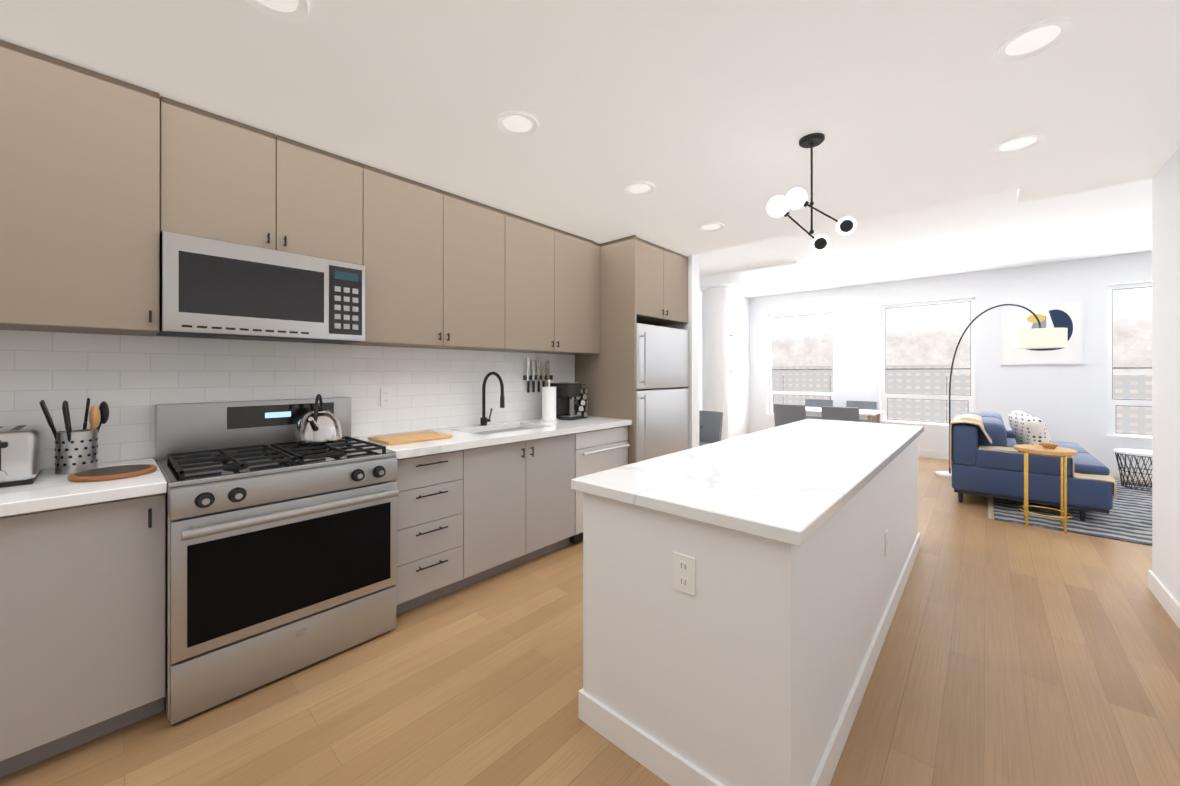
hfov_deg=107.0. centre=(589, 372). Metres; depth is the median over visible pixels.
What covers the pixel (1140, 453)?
table
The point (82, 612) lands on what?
base cabinet
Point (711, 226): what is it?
recessed light
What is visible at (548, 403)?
paper towel
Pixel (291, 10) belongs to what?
recessed light
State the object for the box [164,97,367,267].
upper cabinet
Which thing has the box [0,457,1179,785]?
floor
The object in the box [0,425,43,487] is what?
toaster
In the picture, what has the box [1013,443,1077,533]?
side table
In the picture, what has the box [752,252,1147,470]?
wall
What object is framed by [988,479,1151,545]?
rug
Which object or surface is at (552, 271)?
upper cabinet
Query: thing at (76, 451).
utensil crock
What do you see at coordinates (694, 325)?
wall
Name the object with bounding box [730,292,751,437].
wall
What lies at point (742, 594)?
kitchen island
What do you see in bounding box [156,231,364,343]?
microwave
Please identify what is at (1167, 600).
baseboard
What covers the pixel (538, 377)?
rack
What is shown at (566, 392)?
coffee maker
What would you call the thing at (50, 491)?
countertop
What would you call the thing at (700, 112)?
ceiling
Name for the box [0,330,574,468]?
wall
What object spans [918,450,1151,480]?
baseboard
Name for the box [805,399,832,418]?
dining chair
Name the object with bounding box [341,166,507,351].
upper cabinet
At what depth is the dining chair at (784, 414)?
6.61 m
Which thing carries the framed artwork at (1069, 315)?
attached to the wall at (1070, 399)
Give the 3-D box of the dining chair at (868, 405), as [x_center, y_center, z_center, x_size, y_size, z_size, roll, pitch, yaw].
[4.448,0.916,7.219,0.460,0.868,0.502,0,0,42]
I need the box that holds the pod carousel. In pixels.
[574,384,587,417]
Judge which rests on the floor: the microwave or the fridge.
the fridge
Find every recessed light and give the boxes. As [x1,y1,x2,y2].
[245,0,309,20]
[496,111,538,136]
[624,181,654,195]
[699,222,723,231]
[991,132,1045,154]
[994,17,1073,61]
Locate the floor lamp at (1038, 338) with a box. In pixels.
[935,304,1067,478]
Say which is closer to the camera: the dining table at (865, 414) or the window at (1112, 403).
the window at (1112, 403)
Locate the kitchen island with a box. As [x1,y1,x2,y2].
[579,434,920,785]
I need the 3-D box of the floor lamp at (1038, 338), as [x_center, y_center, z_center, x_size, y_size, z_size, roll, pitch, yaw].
[4.777,0.276,5.183,0.405,2.141,1.293,0,0,-16]
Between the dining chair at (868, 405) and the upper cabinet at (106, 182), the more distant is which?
the dining chair at (868, 405)
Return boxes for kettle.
[294,394,341,444]
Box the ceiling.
[0,0,1179,297]
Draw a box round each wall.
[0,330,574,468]
[660,254,701,448]
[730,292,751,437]
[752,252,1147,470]
[1148,146,1179,603]
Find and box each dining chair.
[699,410,722,445]
[774,404,805,426]
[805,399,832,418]
[821,406,858,421]
[846,401,877,422]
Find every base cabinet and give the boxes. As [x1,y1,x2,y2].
[0,492,166,777]
[395,448,467,614]
[468,424,579,585]
[580,424,631,540]
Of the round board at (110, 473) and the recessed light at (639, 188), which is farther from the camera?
the recessed light at (639, 188)
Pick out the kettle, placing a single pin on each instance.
(318, 425)
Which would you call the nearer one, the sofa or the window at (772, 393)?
the sofa
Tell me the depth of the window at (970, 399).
7.00 m
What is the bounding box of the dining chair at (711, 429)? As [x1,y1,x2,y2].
[699,410,722,445]
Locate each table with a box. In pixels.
[805,407,882,422]
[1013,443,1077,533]
[1114,448,1151,491]
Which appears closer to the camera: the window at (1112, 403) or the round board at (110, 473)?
the round board at (110, 473)
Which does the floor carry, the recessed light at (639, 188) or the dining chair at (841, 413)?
the dining chair at (841, 413)
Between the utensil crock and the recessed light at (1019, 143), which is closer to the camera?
the utensil crock
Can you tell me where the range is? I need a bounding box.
[155,397,398,724]
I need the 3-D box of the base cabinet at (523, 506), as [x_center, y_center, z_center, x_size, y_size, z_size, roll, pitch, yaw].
[-0.682,0.900,3.220,0.664,0.888,0.971,0,0,42]
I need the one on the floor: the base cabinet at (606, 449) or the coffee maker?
the base cabinet at (606, 449)
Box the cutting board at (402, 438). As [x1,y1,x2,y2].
[368,431,451,444]
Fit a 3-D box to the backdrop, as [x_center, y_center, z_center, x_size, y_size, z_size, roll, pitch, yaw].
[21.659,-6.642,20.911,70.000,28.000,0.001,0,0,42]
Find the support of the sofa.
on the rug
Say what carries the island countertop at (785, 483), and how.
on the kitchen island
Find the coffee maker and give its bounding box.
[550,382,580,419]
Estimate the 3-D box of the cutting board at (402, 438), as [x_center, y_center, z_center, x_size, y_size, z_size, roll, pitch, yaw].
[-1.117,0.403,2.723,0.300,0.021,0.400,0,0,42]
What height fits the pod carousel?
0.306 m
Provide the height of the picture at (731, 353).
0.700 m
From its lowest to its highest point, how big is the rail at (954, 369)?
1.622 m
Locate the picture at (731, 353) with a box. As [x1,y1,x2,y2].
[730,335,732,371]
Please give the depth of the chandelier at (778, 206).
2.24 m
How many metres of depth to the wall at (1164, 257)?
2.50 m
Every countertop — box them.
[0,458,166,519]
[352,416,631,459]
[571,418,922,549]
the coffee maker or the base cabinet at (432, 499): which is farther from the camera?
the coffee maker
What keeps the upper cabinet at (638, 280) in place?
attached to the wall at (130, 380)
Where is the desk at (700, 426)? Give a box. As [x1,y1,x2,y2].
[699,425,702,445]
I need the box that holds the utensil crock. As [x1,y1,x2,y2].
[39,398,108,474]
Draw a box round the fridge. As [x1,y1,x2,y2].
[637,323,688,461]
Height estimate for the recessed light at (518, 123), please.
0.012 m
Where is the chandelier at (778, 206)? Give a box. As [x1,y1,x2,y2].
[767,133,856,252]
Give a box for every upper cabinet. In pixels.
[0,40,163,335]
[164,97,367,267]
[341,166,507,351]
[508,213,595,355]
[596,235,687,327]
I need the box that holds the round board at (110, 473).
[67,464,156,481]
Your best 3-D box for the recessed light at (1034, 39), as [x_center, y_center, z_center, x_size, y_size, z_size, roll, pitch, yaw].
[1.601,-1.199,1.582,0.204,0.012,0.204,0,0,42]
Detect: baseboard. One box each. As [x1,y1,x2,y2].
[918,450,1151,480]
[1148,570,1179,628]
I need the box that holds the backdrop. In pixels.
[773,287,1151,433]
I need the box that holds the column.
[701,285,730,440]
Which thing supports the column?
on the floor
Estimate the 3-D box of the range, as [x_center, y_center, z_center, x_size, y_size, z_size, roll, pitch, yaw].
[-1.530,0.749,2.174,0.810,1.190,0.860,0,0,42]
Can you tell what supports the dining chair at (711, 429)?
on the floor
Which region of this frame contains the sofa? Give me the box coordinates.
[950,411,1115,520]
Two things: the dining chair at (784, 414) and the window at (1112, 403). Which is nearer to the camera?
the window at (1112, 403)
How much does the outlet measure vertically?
0.120 m
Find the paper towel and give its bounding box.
[540,380,557,420]
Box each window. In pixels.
[767,310,834,415]
[880,297,975,426]
[1107,282,1151,439]
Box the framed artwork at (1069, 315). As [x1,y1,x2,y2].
[1000,301,1082,364]
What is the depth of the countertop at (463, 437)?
3.02 m
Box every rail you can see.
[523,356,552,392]
[773,367,1151,421]

